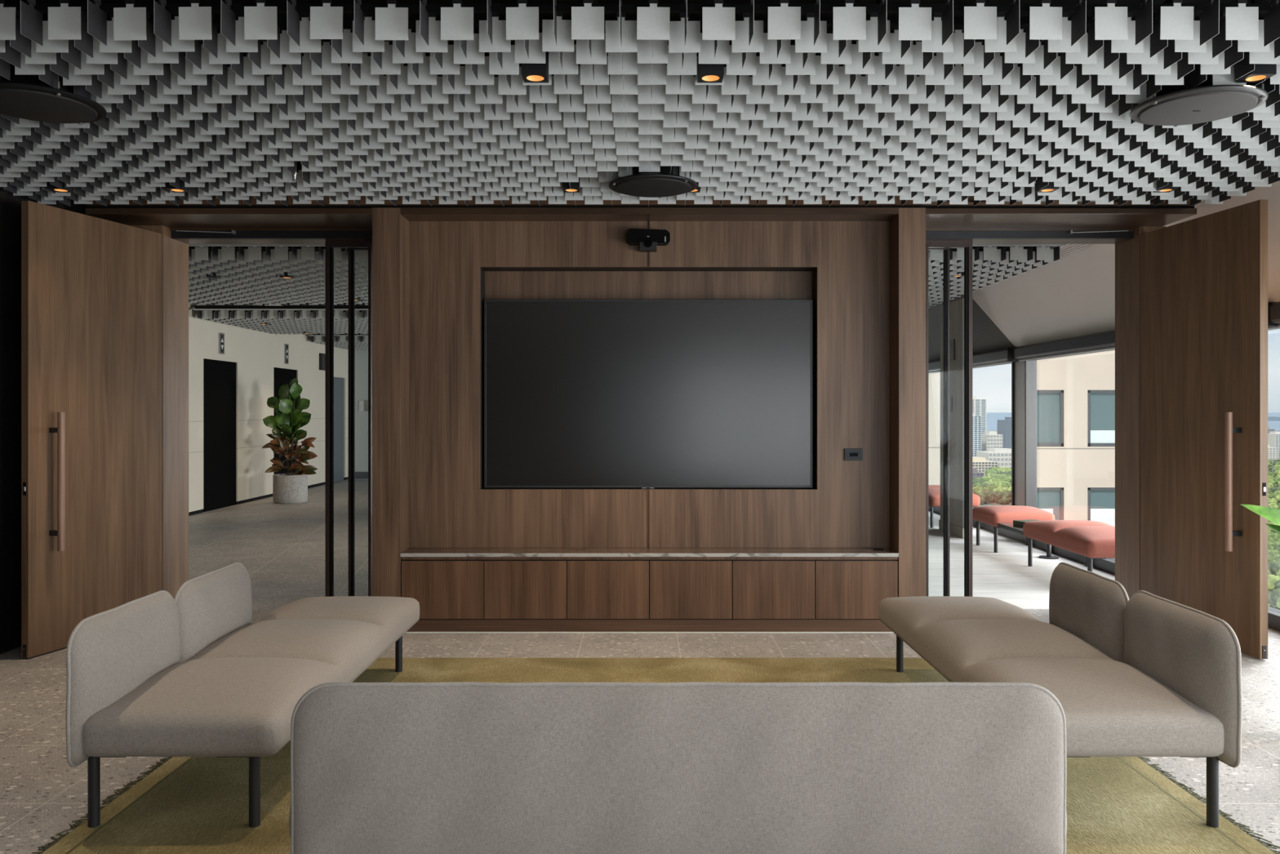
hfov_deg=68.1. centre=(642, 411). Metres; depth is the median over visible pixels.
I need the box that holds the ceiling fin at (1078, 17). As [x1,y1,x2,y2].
[1071,0,1086,46]
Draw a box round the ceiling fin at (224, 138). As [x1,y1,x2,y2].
[217,127,228,145]
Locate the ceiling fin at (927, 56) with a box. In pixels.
[923,52,933,69]
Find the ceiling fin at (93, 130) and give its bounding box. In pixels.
[84,121,98,137]
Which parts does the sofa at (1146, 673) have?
leg, seat, backrest, backrest, leg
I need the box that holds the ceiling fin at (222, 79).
[213,63,227,88]
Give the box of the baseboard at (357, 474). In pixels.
[355,471,368,478]
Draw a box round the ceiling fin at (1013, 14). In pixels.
[1006,0,1019,44]
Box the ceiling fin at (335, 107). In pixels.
[330,102,339,115]
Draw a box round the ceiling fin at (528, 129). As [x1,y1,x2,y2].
[527,128,530,137]
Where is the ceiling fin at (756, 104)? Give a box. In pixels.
[755,103,758,115]
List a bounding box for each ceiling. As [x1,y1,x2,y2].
[6,0,1279,306]
[928,180,1279,361]
[1049,200,1204,257]
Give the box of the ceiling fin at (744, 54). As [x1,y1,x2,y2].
[742,52,746,68]
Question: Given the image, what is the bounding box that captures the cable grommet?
[873,547,884,550]
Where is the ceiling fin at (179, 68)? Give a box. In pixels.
[170,51,185,79]
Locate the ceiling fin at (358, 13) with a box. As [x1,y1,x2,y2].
[354,0,364,45]
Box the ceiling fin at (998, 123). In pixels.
[995,111,1004,130]
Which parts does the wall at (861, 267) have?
return panel, panel, clerestory panel, clerestory frame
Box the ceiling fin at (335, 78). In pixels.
[331,75,340,88]
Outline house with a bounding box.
[972,467,983,478]
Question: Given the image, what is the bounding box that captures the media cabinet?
[401,556,897,631]
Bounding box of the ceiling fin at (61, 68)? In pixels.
[49,52,68,79]
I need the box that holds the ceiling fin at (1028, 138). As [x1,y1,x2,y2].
[1024,127,1035,144]
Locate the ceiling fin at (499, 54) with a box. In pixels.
[497,52,502,68]
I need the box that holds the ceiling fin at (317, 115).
[313,102,322,124]
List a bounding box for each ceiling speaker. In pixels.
[0,66,106,124]
[608,165,697,197]
[1129,72,1268,126]
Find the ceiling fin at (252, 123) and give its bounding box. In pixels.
[246,111,256,131]
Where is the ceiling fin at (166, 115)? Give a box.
[157,103,170,124]
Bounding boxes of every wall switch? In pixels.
[359,400,364,411]
[364,400,368,411]
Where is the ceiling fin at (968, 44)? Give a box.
[963,39,974,57]
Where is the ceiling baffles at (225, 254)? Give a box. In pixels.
[188,246,368,304]
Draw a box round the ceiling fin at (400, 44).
[395,40,404,57]
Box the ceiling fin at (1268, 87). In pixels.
[1255,77,1275,93]
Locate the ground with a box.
[972,431,1279,509]
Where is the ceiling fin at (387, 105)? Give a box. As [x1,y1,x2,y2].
[384,102,391,115]
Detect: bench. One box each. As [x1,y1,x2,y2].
[928,484,980,528]
[972,505,1054,552]
[1022,520,1115,571]
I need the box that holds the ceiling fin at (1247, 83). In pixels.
[1246,77,1265,85]
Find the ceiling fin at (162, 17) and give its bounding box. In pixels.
[153,0,171,46]
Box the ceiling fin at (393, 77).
[389,74,397,89]
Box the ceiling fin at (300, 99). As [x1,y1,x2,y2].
[293,84,304,107]
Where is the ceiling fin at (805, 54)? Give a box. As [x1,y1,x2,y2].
[803,52,808,68]
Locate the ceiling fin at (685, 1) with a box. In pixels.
[684,0,687,45]
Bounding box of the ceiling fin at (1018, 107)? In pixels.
[1013,94,1026,115]
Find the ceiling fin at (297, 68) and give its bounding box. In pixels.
[290,52,302,79]
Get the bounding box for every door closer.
[176,230,235,234]
[1068,230,1128,234]
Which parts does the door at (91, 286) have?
strike plate, handle mount, handle mount, handle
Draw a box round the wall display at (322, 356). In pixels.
[319,353,324,370]
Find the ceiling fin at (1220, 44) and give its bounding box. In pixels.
[1212,10,1231,57]
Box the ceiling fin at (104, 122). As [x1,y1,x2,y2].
[94,116,109,131]
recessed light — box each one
[47,181,74,192]
[164,179,189,192]
[206,271,220,278]
[280,248,293,278]
[521,0,548,82]
[562,177,580,192]
[688,182,700,192]
[697,0,724,82]
[951,248,964,276]
[1035,176,1058,192]
[1152,180,1177,192]
[1235,0,1276,82]
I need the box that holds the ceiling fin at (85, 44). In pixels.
[74,10,93,57]
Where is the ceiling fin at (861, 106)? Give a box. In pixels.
[858,103,865,115]
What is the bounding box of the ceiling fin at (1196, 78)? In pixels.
[1189,63,1206,88]
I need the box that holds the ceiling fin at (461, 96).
[458,93,464,107]
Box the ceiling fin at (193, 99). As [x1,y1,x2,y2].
[184,84,197,106]
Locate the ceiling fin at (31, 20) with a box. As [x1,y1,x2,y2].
[20,0,43,45]
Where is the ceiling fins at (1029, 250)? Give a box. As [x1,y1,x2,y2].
[928,246,1059,306]
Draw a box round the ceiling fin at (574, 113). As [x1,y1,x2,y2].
[573,111,575,124]
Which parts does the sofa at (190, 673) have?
leg, backrest, backrest, leg, seat, leg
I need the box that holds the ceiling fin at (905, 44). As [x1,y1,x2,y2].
[901,40,911,57]
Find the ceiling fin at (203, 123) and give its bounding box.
[195,112,208,131]
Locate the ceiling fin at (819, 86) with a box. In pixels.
[816,84,822,98]
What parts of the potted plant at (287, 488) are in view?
pot, stem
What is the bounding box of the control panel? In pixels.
[844,448,862,460]
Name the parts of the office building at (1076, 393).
pane, pane, pane, pane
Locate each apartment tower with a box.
[972,395,986,434]
[972,413,981,457]
[996,417,1011,448]
[1267,426,1274,433]
[1267,431,1279,452]
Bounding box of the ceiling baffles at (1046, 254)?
[928,246,1057,307]
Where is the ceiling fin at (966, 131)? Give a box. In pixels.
[962,127,971,137]
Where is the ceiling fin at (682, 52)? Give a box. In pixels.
[682,52,684,67]
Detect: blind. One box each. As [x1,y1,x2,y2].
[928,347,1019,373]
[1012,325,1277,360]
[1040,508,1053,513]
[1090,430,1115,443]
[1090,508,1115,526]
[1267,302,1279,326]
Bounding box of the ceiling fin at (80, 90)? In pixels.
[74,84,90,98]
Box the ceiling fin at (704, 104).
[702,103,705,115]
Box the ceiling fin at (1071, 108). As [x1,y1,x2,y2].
[1066,93,1079,115]
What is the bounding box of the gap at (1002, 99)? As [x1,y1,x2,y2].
[998,84,1008,106]
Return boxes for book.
[1013,519,1040,527]
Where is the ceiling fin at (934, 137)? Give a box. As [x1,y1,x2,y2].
[931,134,938,145]
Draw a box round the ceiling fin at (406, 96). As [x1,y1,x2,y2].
[404,93,410,107]
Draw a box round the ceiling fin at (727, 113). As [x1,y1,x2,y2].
[726,112,728,123]
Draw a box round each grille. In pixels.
[0,88,97,123]
[614,177,691,197]
[1138,91,1258,125]
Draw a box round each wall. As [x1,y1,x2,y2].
[0,186,65,653]
[65,181,1196,599]
[188,302,348,515]
[355,350,368,471]
[938,297,964,538]
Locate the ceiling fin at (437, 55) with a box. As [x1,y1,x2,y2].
[434,52,442,68]
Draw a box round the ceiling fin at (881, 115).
[878,112,884,124]
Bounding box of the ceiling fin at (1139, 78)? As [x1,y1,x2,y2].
[1133,63,1148,89]
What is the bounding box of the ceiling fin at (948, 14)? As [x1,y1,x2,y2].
[942,0,953,45]
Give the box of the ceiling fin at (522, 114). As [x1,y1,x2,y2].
[520,112,524,124]
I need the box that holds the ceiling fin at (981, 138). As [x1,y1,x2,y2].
[977,127,986,145]
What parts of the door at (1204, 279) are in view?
handle, handle mount, handle mount, strike plate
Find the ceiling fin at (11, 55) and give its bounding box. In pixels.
[0,40,20,68]
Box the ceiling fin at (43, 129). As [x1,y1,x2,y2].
[35,121,50,137]
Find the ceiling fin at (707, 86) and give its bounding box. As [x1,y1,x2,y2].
[706,84,708,98]
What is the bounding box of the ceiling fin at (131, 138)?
[122,128,135,144]
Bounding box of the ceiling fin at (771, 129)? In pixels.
[770,128,773,137]
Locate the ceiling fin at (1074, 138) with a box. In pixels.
[1071,127,1083,145]
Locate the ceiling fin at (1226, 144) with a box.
[1221,135,1235,151]
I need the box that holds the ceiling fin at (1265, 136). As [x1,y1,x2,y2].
[1258,128,1275,144]
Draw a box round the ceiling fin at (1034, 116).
[1030,103,1040,124]
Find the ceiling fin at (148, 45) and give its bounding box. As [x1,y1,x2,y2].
[137,10,155,57]
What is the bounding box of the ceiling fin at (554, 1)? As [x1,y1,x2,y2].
[553,0,556,45]
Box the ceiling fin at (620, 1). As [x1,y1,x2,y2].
[618,0,622,46]
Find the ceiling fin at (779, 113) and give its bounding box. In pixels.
[777,111,781,124]
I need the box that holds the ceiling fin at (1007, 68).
[1002,52,1013,79]
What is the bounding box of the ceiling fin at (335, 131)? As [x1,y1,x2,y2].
[330,128,338,138]
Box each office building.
[928,372,940,484]
[1036,350,1115,526]
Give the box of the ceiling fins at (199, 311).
[198,310,368,334]
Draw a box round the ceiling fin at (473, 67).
[471,63,477,79]
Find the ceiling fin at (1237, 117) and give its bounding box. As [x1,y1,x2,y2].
[1232,111,1248,124]
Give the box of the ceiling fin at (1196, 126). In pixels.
[1192,121,1207,131]
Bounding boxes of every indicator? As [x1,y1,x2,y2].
[218,332,224,354]
[284,343,288,364]
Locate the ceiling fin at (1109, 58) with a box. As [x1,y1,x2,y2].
[1103,40,1119,69]
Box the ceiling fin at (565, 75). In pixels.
[564,74,567,89]
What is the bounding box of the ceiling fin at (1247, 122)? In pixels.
[1241,111,1257,131]
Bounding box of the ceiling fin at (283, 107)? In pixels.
[276,94,288,115]
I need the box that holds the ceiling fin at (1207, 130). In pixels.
[1202,120,1217,138]
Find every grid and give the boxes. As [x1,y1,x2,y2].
[3,0,1279,181]
[188,246,345,251]
[195,306,368,311]
[309,333,368,337]
[928,246,1036,251]
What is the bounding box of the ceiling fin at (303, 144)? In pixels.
[298,134,307,151]
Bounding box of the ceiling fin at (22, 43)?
[9,9,31,57]
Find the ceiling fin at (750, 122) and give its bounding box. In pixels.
[748,120,752,131]
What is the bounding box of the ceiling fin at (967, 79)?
[963,75,973,88]
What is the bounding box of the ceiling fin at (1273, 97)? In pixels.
[1266,84,1279,107]
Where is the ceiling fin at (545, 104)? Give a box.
[544,102,546,115]
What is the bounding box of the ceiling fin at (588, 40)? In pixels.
[587,39,591,57]
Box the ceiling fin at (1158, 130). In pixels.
[1154,124,1168,137]
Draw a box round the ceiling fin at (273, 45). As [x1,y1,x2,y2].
[266,25,279,58]
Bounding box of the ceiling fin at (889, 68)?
[884,63,893,79]
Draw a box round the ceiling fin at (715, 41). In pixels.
[714,40,717,57]
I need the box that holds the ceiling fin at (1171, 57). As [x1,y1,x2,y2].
[1164,39,1182,69]
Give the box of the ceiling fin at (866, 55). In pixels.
[862,52,871,68]
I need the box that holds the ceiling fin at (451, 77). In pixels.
[447,74,454,90]
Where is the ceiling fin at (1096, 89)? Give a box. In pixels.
[1091,74,1105,97]
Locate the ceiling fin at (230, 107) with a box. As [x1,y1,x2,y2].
[223,94,235,116]
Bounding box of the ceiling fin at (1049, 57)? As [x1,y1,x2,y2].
[1043,40,1057,69]
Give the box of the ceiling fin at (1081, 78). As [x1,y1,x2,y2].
[1076,63,1089,88]
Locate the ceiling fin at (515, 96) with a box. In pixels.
[513,94,518,107]
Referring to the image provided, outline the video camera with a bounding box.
[626,228,670,252]
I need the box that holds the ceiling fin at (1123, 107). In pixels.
[1118,94,1132,115]
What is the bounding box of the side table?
[997,523,1058,559]
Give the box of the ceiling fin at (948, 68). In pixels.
[943,63,953,79]
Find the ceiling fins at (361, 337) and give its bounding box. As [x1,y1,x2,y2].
[311,336,368,350]
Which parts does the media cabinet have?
cabinet door, cabinet door, cabinet door, rail, cabinet door, cabinet door, cabinet door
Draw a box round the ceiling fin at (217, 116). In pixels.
[208,102,221,123]
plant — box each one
[262,377,318,503]
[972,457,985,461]
[972,467,977,472]
[985,431,996,434]
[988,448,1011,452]
[1240,479,1279,534]
[1269,431,1279,434]
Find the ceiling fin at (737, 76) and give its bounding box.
[736,75,739,89]
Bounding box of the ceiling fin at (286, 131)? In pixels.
[280,120,290,138]
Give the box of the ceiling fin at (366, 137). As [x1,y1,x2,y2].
[362,134,368,145]
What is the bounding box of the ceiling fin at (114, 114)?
[106,102,119,124]
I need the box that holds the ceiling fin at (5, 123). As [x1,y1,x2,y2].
[0,112,10,131]
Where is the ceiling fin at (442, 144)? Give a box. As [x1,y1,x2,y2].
[439,142,444,151]
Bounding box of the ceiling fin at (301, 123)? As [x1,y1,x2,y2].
[296,111,306,131]
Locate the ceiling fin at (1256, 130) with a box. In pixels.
[1250,120,1266,137]
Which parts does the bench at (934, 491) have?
leg, seat, leg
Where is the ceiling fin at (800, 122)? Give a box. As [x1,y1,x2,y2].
[798,120,803,130]
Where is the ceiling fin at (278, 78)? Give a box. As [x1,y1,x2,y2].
[272,64,284,89]
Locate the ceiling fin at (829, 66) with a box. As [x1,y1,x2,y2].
[826,63,833,79]
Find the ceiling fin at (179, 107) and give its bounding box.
[170,94,183,115]
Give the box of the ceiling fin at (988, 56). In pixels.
[983,39,995,69]
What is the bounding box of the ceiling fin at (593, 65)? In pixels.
[591,64,594,79]
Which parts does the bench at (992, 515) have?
leg, leg, seat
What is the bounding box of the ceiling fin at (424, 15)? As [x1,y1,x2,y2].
[419,0,428,45]
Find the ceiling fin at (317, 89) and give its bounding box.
[311,75,322,98]
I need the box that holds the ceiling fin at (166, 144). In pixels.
[158,135,170,151]
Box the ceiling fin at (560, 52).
[559,51,562,70]
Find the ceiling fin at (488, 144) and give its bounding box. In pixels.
[485,142,490,151]
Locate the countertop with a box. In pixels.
[400,547,898,556]
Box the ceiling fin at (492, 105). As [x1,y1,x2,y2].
[490,103,495,116]
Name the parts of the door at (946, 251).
rail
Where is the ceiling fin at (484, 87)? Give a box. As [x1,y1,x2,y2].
[481,84,487,98]
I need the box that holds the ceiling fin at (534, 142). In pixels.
[533,141,536,151]
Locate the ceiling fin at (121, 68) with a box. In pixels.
[110,52,127,79]
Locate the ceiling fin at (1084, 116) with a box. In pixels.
[1080,103,1093,123]
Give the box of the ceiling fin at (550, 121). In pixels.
[549,120,552,131]
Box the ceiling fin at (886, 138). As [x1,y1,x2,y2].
[884,135,890,145]
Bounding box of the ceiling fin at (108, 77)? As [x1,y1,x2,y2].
[97,63,114,88]
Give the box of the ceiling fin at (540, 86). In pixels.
[538,84,542,98]
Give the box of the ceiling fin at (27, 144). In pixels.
[17,135,33,151]
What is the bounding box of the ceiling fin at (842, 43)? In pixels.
[838,40,846,57]
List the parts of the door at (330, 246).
rail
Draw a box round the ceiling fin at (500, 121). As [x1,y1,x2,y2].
[499,120,502,131]
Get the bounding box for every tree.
[973,482,982,487]
[973,486,989,494]
[976,478,984,483]
[977,490,992,504]
[982,475,992,479]
[982,488,996,502]
[983,484,997,491]
[984,468,996,474]
[985,472,997,476]
[987,478,1003,481]
[988,480,1003,486]
[992,487,1007,493]
[993,490,1010,504]
[996,475,1005,478]
[998,477,1011,482]
[1001,482,1011,487]
[1004,489,1011,502]
[1267,462,1272,469]
[1267,471,1275,477]
[1267,475,1274,479]
[1267,479,1275,487]
[1267,483,1274,488]
[1267,487,1278,493]
[1267,492,1275,498]
[1267,497,1277,503]
[1267,502,1279,509]
[1267,521,1279,534]
[1267,531,1279,541]
[1267,540,1279,549]
[1267,548,1279,564]
[1267,560,1279,575]
[1267,573,1279,591]
[1267,587,1279,608]
[1272,458,1279,465]
[1273,464,1279,471]
[1273,476,1279,484]
[1273,489,1279,495]
[1273,494,1279,503]
[1273,544,1279,551]
[1273,579,1279,589]
[1274,470,1279,475]
[1275,568,1279,576]
[1275,597,1279,609]
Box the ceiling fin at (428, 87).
[425,84,431,98]
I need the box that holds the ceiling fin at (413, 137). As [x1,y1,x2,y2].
[410,134,416,145]
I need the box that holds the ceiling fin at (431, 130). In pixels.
[428,127,435,138]
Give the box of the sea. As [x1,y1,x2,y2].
[986,412,1279,431]
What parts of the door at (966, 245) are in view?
rail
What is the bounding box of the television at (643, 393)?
[484,299,812,488]
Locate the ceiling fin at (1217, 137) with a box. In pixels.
[1212,128,1226,145]
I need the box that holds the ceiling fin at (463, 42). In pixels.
[460,40,466,57]
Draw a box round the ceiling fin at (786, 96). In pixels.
[784,94,789,107]
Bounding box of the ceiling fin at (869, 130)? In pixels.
[866,127,872,137]
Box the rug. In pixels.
[31,657,1279,853]
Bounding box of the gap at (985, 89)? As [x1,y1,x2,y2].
[981,75,991,98]
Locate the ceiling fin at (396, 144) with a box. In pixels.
[392,142,399,151]
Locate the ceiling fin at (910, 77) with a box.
[906,74,915,89]
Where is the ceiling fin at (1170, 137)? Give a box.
[1165,128,1178,145]
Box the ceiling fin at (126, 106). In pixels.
[116,94,132,115]
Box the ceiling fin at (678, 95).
[677,93,679,107]
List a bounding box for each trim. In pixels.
[188,244,324,246]
[193,308,368,310]
[308,334,368,336]
[364,240,933,245]
[368,245,372,595]
[405,631,893,632]
[925,245,928,595]
[972,244,1065,246]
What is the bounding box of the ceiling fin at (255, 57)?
[248,39,261,69]
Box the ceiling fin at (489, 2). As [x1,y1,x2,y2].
[487,0,492,45]
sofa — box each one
[65,561,419,827]
[288,681,1066,853]
[878,562,1242,827]
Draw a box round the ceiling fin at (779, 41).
[777,39,782,57]
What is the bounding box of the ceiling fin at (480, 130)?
[477,128,483,138]
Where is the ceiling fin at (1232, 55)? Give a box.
[1224,40,1244,69]
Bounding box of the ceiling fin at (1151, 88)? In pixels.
[1146,74,1161,98]
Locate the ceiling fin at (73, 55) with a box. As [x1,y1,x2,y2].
[61,40,80,69]
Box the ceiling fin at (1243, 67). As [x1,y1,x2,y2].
[1235,51,1254,79]
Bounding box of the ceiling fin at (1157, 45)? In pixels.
[1150,9,1168,57]
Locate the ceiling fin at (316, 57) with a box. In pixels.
[310,39,321,68]
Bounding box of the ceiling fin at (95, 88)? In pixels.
[85,74,102,98]
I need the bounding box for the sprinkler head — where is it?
[291,160,297,181]
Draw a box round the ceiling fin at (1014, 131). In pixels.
[1010,120,1020,137]
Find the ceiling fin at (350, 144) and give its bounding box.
[346,142,353,151]
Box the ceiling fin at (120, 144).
[111,134,124,151]
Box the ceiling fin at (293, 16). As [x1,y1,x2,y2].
[286,0,299,46]
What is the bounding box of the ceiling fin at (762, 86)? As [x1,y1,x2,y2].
[761,84,764,98]
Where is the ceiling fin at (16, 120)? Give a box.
[0,113,19,124]
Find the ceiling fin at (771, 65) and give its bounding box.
[768,63,773,79]
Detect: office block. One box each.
[972,457,997,475]
[976,448,1011,467]
[981,431,1002,451]
[1267,444,1279,459]
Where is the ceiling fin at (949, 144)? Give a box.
[946,142,955,151]
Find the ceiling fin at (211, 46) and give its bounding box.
[203,12,217,57]
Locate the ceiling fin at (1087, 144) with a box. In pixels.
[1084,135,1095,151]
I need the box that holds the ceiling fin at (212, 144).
[204,134,216,151]
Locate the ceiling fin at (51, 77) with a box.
[39,63,57,88]
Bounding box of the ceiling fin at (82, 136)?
[74,128,88,145]
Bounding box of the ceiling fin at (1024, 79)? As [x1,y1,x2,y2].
[1019,62,1031,88]
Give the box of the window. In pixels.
[928,248,1279,631]
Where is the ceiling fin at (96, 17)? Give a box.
[87,0,106,45]
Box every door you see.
[21,200,162,657]
[203,358,235,511]
[273,367,297,474]
[324,240,368,596]
[333,377,343,481]
[348,248,368,595]
[928,240,972,596]
[928,248,950,595]
[1140,199,1267,659]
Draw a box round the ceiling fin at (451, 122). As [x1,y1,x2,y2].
[448,120,453,130]
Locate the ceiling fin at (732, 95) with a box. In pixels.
[731,94,733,107]
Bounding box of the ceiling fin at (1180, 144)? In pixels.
[1175,134,1188,151]
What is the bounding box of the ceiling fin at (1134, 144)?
[1129,134,1142,151]
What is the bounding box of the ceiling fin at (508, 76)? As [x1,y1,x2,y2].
[506,74,511,88]
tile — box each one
[0,0,15,39]
[0,40,4,52]
[0,128,22,142]
[5,120,31,135]
[14,52,44,74]
[14,118,39,127]
[25,40,56,64]
[35,12,68,52]
[45,127,70,142]
[48,0,80,39]
[54,123,79,134]
[62,62,91,85]
[63,122,89,128]
[74,50,104,74]
[86,36,117,64]
[90,93,111,111]
[93,125,117,142]
[96,82,123,102]
[99,12,131,53]
[102,118,128,135]
[107,71,135,94]
[113,0,146,40]
[114,109,139,128]
[120,60,149,84]
[125,100,151,119]
[133,48,163,75]
[137,90,164,111]
[140,124,164,142]
[147,34,178,63]
[150,80,177,103]
[151,116,176,135]
[162,11,194,51]
[163,69,191,94]
[164,107,189,127]
[177,56,206,84]
[177,94,202,119]
[178,0,211,39]
[187,123,212,142]
[190,85,217,112]
[192,44,222,74]
[200,112,225,134]
[204,75,231,102]
[208,24,239,64]
[213,102,239,127]
[219,63,247,94]
[226,11,257,52]
[227,94,253,119]
[235,52,264,84]
[235,120,259,142]
[242,84,269,111]
[244,0,277,39]
[248,111,274,134]
[252,39,281,74]
[258,74,285,103]
[263,103,288,128]
[270,25,301,64]
[275,64,302,94]
[279,94,305,119]
[282,120,306,142]
[288,12,320,52]
[292,52,321,84]
[295,84,321,111]
[297,111,322,134]
[310,0,342,39]
[311,39,341,75]
[312,75,339,102]
[313,102,338,128]
[330,62,359,94]
[330,93,356,119]
[330,120,354,142]
[331,24,362,63]
[346,111,371,135]
[348,84,374,111]
[350,52,378,84]
[352,11,384,52]
[363,102,388,128]
[366,74,394,102]
[370,40,400,74]
[375,0,408,39]
[377,120,401,142]
[382,93,407,119]
[386,62,414,93]
[392,24,422,63]
[395,111,419,134]
[400,84,427,111]
[407,52,436,84]
[413,103,438,127]
[415,11,447,52]
[421,74,448,103]
[425,120,448,142]
[430,40,459,74]
[433,93,458,119]
[440,0,473,39]
[442,66,470,93]
[444,111,468,135]
[453,33,484,64]
[453,85,479,111]
[463,103,488,128]
[465,56,493,84]
[472,120,496,142]
[475,76,502,103]
[479,11,511,52]
[484,94,510,119]
[488,44,519,75]
[492,112,516,134]
[497,66,526,94]
[506,0,538,39]
[506,85,533,112]
[513,102,538,128]
[515,32,545,63]
[520,120,543,142]
[522,74,551,85]
[529,75,556,102]
[535,93,561,120]
[541,111,565,134]
[542,11,573,51]
[548,44,577,74]
[554,66,582,93]
[559,85,585,111]
[563,103,588,127]
[567,120,591,142]
[571,0,604,39]
[576,33,606,64]
[580,56,608,84]
[583,75,610,103]
[586,94,613,120]
[590,112,613,134]
[605,11,637,52]
[608,44,637,74]
[609,74,637,94]
[611,93,638,111]
[613,111,638,127]
[614,127,638,142]
[636,0,670,39]
[637,40,667,63]
[637,63,666,84]
[637,84,665,103]
[638,103,663,119]
[638,120,662,134]
[662,103,688,127]
[662,120,685,142]
[664,84,690,111]
[666,45,697,75]
[666,66,693,94]
[668,12,700,53]
[687,111,711,134]
[689,94,715,119]
[692,76,719,103]
[695,56,724,84]
[698,32,728,63]
[702,0,735,39]
[709,120,733,142]
[713,103,737,128]
[716,85,743,112]
[721,66,749,94]
[726,44,755,75]
[732,12,764,52]
[735,112,759,134]
[740,94,766,119]
[746,76,773,103]
[752,56,781,84]
[756,120,781,142]
[760,32,790,63]
[763,103,788,128]
[767,0,800,39]
[769,85,795,111]
[777,66,804,94]
[784,111,808,135]
[785,44,815,75]
[791,94,817,120]
[795,12,826,52]
[800,75,827,102]
[804,120,828,142]
[809,52,839,84]
[813,102,838,127]
[821,25,851,64]
[822,84,848,111]
[832,0,866,39]
[832,64,861,94]
[832,111,857,135]
[843,93,869,119]
[844,40,874,74]
[852,120,875,142]
[854,74,881,103]
[857,11,889,52]
[862,103,888,128]
[867,52,896,84]
[875,84,901,112]
[881,112,906,135]
[882,24,912,64]
[888,64,916,93]
[894,93,919,119]
[898,0,931,39]
[899,120,923,142]
[904,40,933,75]
[908,74,936,103]
[912,103,937,128]
[921,11,953,52]
[924,52,954,84]
[928,84,954,111]
[929,111,954,134]
[942,24,973,63]
[944,63,973,93]
[946,93,971,120]
[946,120,970,142]
[962,103,987,127]
[963,39,993,75]
[963,75,990,103]
[964,0,996,39]
[978,111,1003,134]
[980,84,1006,111]
[982,52,1011,84]
[984,11,1017,52]
[994,120,1017,142]
[996,94,1022,119]
[1000,62,1028,94]
[1004,24,1035,63]
[1012,103,1037,127]
[1017,75,1044,103]
[1022,39,1053,75]
[1027,111,1052,134]
[1029,0,1062,39]
[1033,84,1059,111]
[1040,52,1069,85]
[1041,120,1065,142]
[1048,11,1079,52]
[1048,93,1074,119]
[1056,66,1084,93]
[1062,103,1087,127]
[1065,32,1096,63]
[1071,75,1098,103]
[1075,112,1100,135]
[1081,45,1111,74]
[1085,89,1112,112]
[1088,124,1112,142]
[1094,0,1127,39]
[1097,58,1126,84]
[1099,99,1125,120]
[1111,11,1143,53]
[1111,70,1140,94]
[1111,109,1137,128]
[1124,122,1149,134]
[1125,81,1152,103]
[1126,35,1157,63]
[1136,125,1159,142]
[1141,48,1170,74]
[1155,62,1183,84]
[1160,0,1193,39]
[1162,124,1187,128]
[1173,124,1197,134]
[1174,11,1206,52]
[1183,125,1207,142]
[1187,38,1218,63]
[1200,50,1230,74]
[1212,63,1240,84]
[1212,115,1237,128]
[1222,120,1246,135]
[1225,0,1258,39]
[1231,128,1254,142]
[1237,19,1269,51]
[1246,100,1270,112]
[1248,40,1279,63]
[1253,103,1279,119]
[1262,114,1279,128]
[1270,63,1279,84]
[1270,128,1279,134]
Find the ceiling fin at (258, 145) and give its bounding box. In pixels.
[252,134,262,151]
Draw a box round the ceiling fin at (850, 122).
[847,120,853,131]
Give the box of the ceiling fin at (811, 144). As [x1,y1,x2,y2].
[809,142,814,151]
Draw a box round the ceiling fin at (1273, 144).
[1266,134,1279,151]
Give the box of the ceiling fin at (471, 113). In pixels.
[469,111,473,123]
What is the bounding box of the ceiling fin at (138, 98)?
[128,84,143,106]
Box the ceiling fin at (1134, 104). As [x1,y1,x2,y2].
[1130,102,1138,124]
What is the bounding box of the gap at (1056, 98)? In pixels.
[1052,84,1064,106]
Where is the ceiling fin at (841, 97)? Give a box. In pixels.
[837,93,844,107]
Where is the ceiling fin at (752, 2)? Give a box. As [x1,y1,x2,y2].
[749,0,754,44]
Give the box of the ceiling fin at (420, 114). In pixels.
[417,111,423,123]
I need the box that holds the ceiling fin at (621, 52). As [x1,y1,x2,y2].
[621,52,622,69]
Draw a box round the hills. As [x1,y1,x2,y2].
[1267,416,1279,421]
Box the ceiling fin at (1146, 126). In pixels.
[1143,124,1155,131]
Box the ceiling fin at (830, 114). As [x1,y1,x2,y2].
[827,111,833,123]
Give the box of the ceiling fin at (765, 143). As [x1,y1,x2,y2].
[764,142,767,151]
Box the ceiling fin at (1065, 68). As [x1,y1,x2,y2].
[1060,52,1074,79]
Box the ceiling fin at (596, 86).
[595,84,597,97]
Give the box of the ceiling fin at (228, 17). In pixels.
[220,0,235,45]
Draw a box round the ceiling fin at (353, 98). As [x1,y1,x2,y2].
[349,94,357,107]
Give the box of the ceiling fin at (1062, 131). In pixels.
[1057,120,1069,137]
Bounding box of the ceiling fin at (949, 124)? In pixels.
[946,120,955,131]
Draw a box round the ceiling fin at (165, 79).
[155,63,170,88]
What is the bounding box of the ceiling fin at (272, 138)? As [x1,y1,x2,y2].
[266,128,275,145]
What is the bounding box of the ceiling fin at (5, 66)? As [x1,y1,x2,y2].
[0,57,10,79]
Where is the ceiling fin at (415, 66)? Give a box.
[411,62,418,79]
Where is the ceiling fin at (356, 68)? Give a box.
[351,63,360,79]
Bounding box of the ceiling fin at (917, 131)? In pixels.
[914,128,921,137]
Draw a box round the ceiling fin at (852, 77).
[849,74,856,88]
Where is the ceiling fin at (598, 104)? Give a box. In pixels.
[597,103,599,115]
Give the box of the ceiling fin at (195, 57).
[186,40,201,69]

